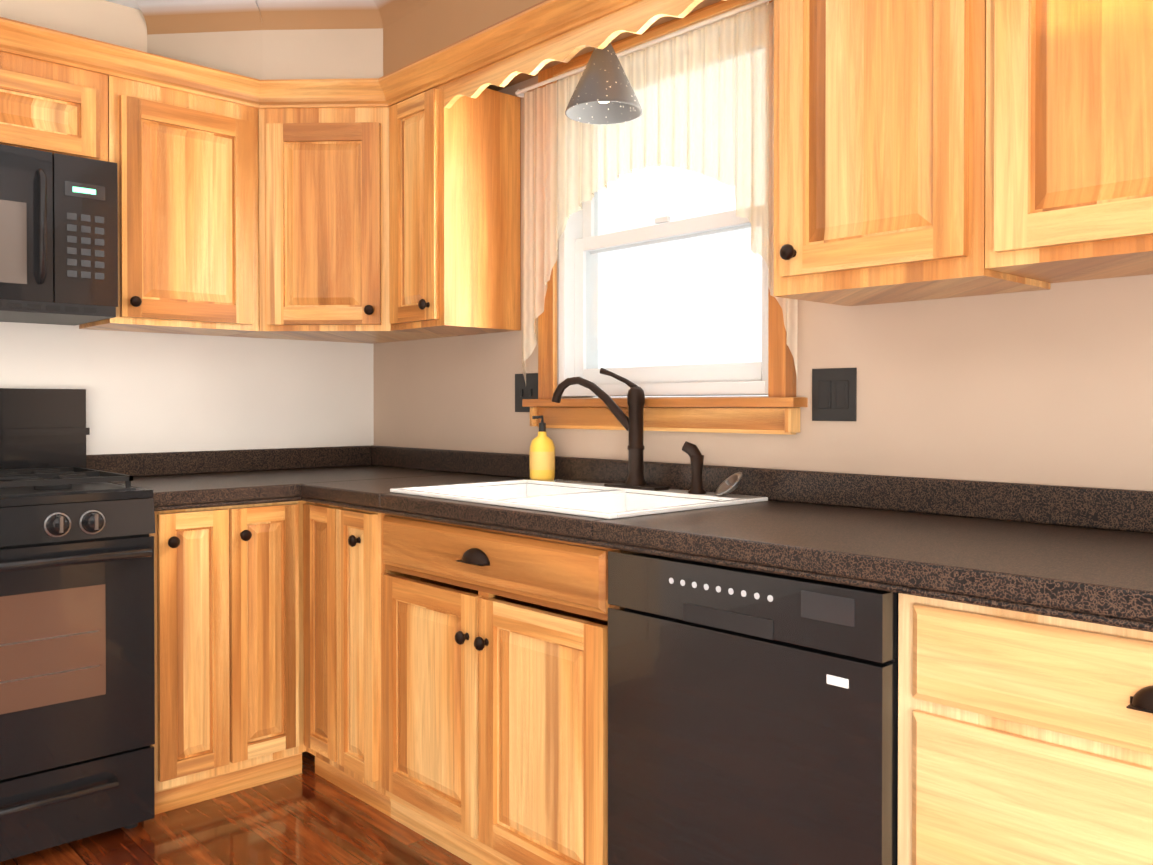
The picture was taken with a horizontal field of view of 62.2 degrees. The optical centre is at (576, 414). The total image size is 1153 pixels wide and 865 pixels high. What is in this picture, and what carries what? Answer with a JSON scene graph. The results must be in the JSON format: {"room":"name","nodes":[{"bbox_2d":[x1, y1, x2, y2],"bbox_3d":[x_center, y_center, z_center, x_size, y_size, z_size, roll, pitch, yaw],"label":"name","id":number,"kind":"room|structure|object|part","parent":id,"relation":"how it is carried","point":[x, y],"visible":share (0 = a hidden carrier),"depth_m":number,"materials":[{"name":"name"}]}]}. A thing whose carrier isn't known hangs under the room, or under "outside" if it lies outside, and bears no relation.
{"room":"kitchen","nodes":[
{"label":"kitchen","id":0,"kind":"room"},
{"bbox_2d":[105,0,257,9],"bbox_3d":[-0.365,-1.328,0.049,4.760,0.060,6.360,-1,1,-43],"label":"ceiling","id":1,"kind":"structure","parent":0,"point":[130,3],"depth_m":3.07,"materials":[{"name":"paint"}]},
{"bbox_2d":[0,322,373,454],"bbox_3d":[-2.481,-0.100,2.326,4.760,2.440,0.160,-1,1,-43],"label":"wall","id":2,"kind":"structure","parent":0,"point":[147,392],"depth_m":3.31,"materials":[{"name":"paint"}]},
{"bbox_2d":[0,32,107,161],"bbox_3d":[-1.638,-0.875,2.772,0.436,0.298,0.322,-1,1,-43],"label":"upper cabinet","id":3,"kind":"object","parent":2,"relation":"attached to","point":[54,99],"depth_m":2.70,"materials":[{"name":"brown wood"}]},
{"bbox_2d":[0,144,117,325],"bbox_3d":[-1.716,-0.499,2.622,0.754,0.443,0.436,-1,1,-43],"label":"microwave","id":4,"kind":"object","parent":3,"relation":"attached to","point":[58,239],"visible":1,"depth_m":2.65,"materials":[{"name":"black"}]},
{"bbox_2d":[79,52,271,338],"bbox_3d":[-1.265,-0.650,3.084,0.523,0.755,0.378,-1,1,-43],"label":"upper cabinet","id":5,"kind":"object","parent":2,"relation":"attached to","point":[189,150],"depth_m":2.97,"materials":[{"name":"brown wood"}]},
{"bbox_3d":[-0.510,-1.025,1.552,1.995,0.075,3.040,-1,1,-43],"label":"crown moulding","id":6,"kind":"part","parent":5,"relation":"part of","materials":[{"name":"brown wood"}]},
{"bbox_2d":[86,446,369,475],"bbox_3d":[-1.650,0.170,2.978,2.298,0.078,0.018,-1,1,-43],"label":"backsplash","id":7,"kind":"structure","parent":2,"relation":"attached to","point":[251,460],"depth_m":3.36,"materials":[{"name":"black stone"}]},
{"bbox_2d":[268,79,443,343],"bbox_3d":[-0.819,-0.652,3.344,0.608,0.755,0.608,-1,1,-43],"label":"upper cabinet","id":8,"kind":"object","parent":2,"relation":"attached to","point":[318,128],"depth_m":3.11,"materials":[{"name":"brown wood"}]},
{"bbox_2d":[0,751,470,864],"bbox_3d":[-0.365,1.172,0.073,4.760,0.060,6.360,-1,1,-43],"label":"floor","id":9,"kind":"structure","parent":0,"point":[307,816],"depth_m":2.53,"materials":[{"name":"laminate"}]},
{"bbox_2d":[0,388,154,861],"bbox_3d":[-1.611,0.523,2.519,0.762,1.192,0.726,-1,1,-43],"label":"range","id":10,"kind":"object","parent":9,"relation":"on","point":[77,700],"visible":1,"depth_m":2.44,"materials":[{"name":"black metal"}]},
{"bbox_2d":[149,504,209,814],"bbox_3d":[-1.274,0.682,2.925,0.276,0.865,0.616,-1,1,-43],"label":"base cabinet","id":11,"kind":"object","parent":9,"relation":"on","point":[181,535],"depth_m":2.67,"materials":[{"name":"brown wood"}]},
{"bbox_2d":[210,492,289,798],"bbox_3d":[-1.123,0.681,3.036,0.297,0.865,0.660,-1,1,-43],"label":"base cabinet","id":12,"kind":"object","parent":9,"relation":"on","point":[250,535],"depth_m":2.81,"materials":[{"name":"brown wood"}]},
{"bbox_2d":[113,464,385,507],"bbox_3d":[-0.979,0.227,3.186,1.069,0.040,0.632,-1,1,-43],"label":"countertop","id":13,"kind":"structure","parent":12,"relation":"on","point":[191,487],"depth_m":2.97,"materials":[{"name":"black stone"}]},
{"bbox_2d":[290,492,341,788],"bbox_3d":[-0.553,0.681,3.023,0.675,0.865,0.266,-1,1,-43],"label":"base cabinet","id":14,"kind":"object","parent":9,"relation":"on","point":[315,521],"depth_m":2.87,"materials":[{"name":"brown wood"}]},
{"bbox_2d":[342,504,553,823],"bbox_3d":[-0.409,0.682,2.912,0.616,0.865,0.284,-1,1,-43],"label":"base cabinet","id":15,"kind":"object","parent":9,"relation":"on","point":[414,640],"depth_m":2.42,"materials":[{"name":"brown wood"}]},
{"bbox_2d":[608,550,897,864],"bbox_3d":[0.494,0.699,1.916,0.622,0.850,0.603,-1,1,-43],"label":"dishwasher","id":16,"kind":"object","parent":9,"relation":"on","point":[752,717],"visible":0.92,"depth_m":1.67,"materials":[{"name":"black metal"}]},
{"bbox_2d":[878,584,1152,864],"bbox_3d":[0.983,0.696,1.422,0.616,0.865,0.778,-1,1,-43],"label":"base cabinet","id":17,"kind":"object","parent":9,"relation":"on","point":[1025,735],"depth_m":1.35,"materials":[{"name":"brown wood"}]},
{"bbox_2d":[298,476,1152,627],"bbox_3d":[0.326,0.237,2.108,0.632,0.040,2.724,-1,1,-43],"label":"countertop","id":18,"kind":"structure","parent":17,"relation":"on","point":[1104,573],"depth_m":1.64,"materials":[{"name":"black stone"}]},
{"bbox_2d":[529,415,555,479],"bbox_3d":[-0.104,0.101,2.917,0.078,0.194,0.079,-1,1,-43],"label":"soap bottle","id":19,"kind":"object","parent":18,"relation":"on","point":[542,449],"depth_m":2.89,"materials":[{"name":"yellow plastic"}]},
{"bbox_2d":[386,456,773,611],"bbox_3d":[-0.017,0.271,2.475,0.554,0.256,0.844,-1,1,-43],"label":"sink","id":20,"kind":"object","parent":18,"relation":"in","point":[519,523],"depth_m":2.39,"materials":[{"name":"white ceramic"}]},
{"bbox_2d":[552,368,709,467],"bbox_3d":[0.135,0.037,2.585,0.128,0.330,0.483,-1,1,-43],"label":"faucet","id":21,"kind":"object","parent":18,"relation":"on","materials":[{"name":"black metal"}]},
{"bbox_2d":[135,0,434,34],"bbox_3d":[-0.091,-1.279,2.087,0.596,0.075,3.364,-1,1,-43],"label":"ceiling","id":22,"kind":"structure","parent":0,"point":[180,16],"depth_m":3.10,"materials":[{"name":"paint"}]},
{"bbox_2d":[0,0,721,90],"bbox_3d":[-1.324,-1.182,0.960,4.599,0.247,3.399,-1,1,-43],"label":"wall","id":23,"kind":"structure","parent":0,"point":[429,28],"depth_m":3.10,"materials":[{"name":"paint"}]},
{"bbox_2d":[565,42,642,124],"bbox_3d":[0.073,-0.937,2.551,0.208,0.267,0.208,-1,1,-43],"label":"pendant lamp","id":24,"kind":"object","parent":23,"relation":"hanging from","point":[603,93],"visible":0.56,"depth_m":2.51,"materials":[{"name":"grey metal"}]},
{"bbox_2d":[386,544,621,623],"bbox_3d":[0.247,0.348,1.784,0.040,0.175,2.256,-1,1,-43],"label":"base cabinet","id":25,"kind":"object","parent":0,"relation":"attached to","point":[590,613],"depth_m":2.27,"materials":[{"name":"brown wood"}]},
{"bbox_2d":[373,76,1152,500],"bbox_3d":[1.371,-0.092,1.572,0.160,2.440,6.200,-1,1,-43],"label":"wall","id":26,"kind":"structure","parent":0,"point":[1053,386],"depth_m":2.10,"materials":[{"name":"paint"}]},
{"bbox_2d":[368,64,520,336],"bbox_3d":[-0.444,-0.650,3.112,0.377,0.755,0.366,-1,1,-43],"label":"upper cabinet","id":27,"kind":"object","parent":26,"relation":"attached to","point":[444,147],"depth_m":3.01,"materials":[{"name":"brown wood"}]},
{"bbox_2d":[515,373,537,411],"bbox_3d":[-0.161,-0.069,3.086,0.010,0.125,0.122,-1,1,-43],"label":"light switch","id":28,"kind":"object","parent":26,"relation":"attached to","point":[528,389],"visible":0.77,"depth_m":3.09,"materials":[{"name":"black plastic"}]},
{"bbox_2d":[522,0,807,434],"bbox_3d":[0.250,-0.536,2.717,0.210,1.165,1.010,-1,1,-43],"label":"window","id":29,"kind":"structure","parent":26,"relation":"in","point":[582,243],"depth_m":2.72,"materials":[{"name":"white plastic"}]},
{"bbox_2d":[515,0,797,383],"bbox_3d":[0.191,-0.553,2.662,0.067,0.940,1.060,-1,1,-43],"label":"sheer curtain","id":30,"kind":"object","parent":29,"relation":"attached to","point":[705,96],"visible":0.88,"depth_m":2.56,"materials":[{"name":"white fabric"}]},
{"bbox_2d":[370,445,1152,531],"bbox_3d":[0.335,0.174,2.548,0.018,0.078,3.356,-1,1,-43],"label":"backsplash","id":31,"kind":"structure","parent":26,"relation":"attached to","point":[1087,507],"depth_m":2.04,"materials":[{"name":"black stone"}]},
{"bbox_2d":[812,368,856,420],"bbox_3d":[0.609,-0.046,2.264,0.007,0.125,0.118,-1,1,-43],"label":"light switch","id":32,"kind":"object","parent":26,"relation":"attached to","point":[834,394],"visible":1,"depth_m":2.26,"materials":[{"name":"black plastic"}]},
{"bbox_2d":[773,0,1013,305],"bbox_3d":[0.673,-0.633,1.956,0.322,0.767,0.448,-1,1,-43],"label":"upper cabinet","id":33,"kind":"object","parent":26,"relation":"attached to","point":[940,148],"depth_m":1.85,"materials":[{"name":"brown wood"}]},
{"bbox_2d":[964,0,1152,291],"bbox_3d":[1.092,-0.629,1.508,0.322,0.767,0.778,-1,1,-43],"label":"upper cabinet","id":34,"kind":"object","parent":26,"relation":"attached to","point":[1060,92],"depth_m":1.60,"materials":[{"name":"brown wood"}]},
{"label":"outside","id":35,"kind":"structure","parent":0,"visible":0},
{"bbox_2d":[593,165,767,397],"bbox_3d":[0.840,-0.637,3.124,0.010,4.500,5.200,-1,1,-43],"label":"window glass","id":36,"kind":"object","parent":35,"point":[670,268],"depth_m":3.62,"materials":[{"name":"clear glass"}]}
]}

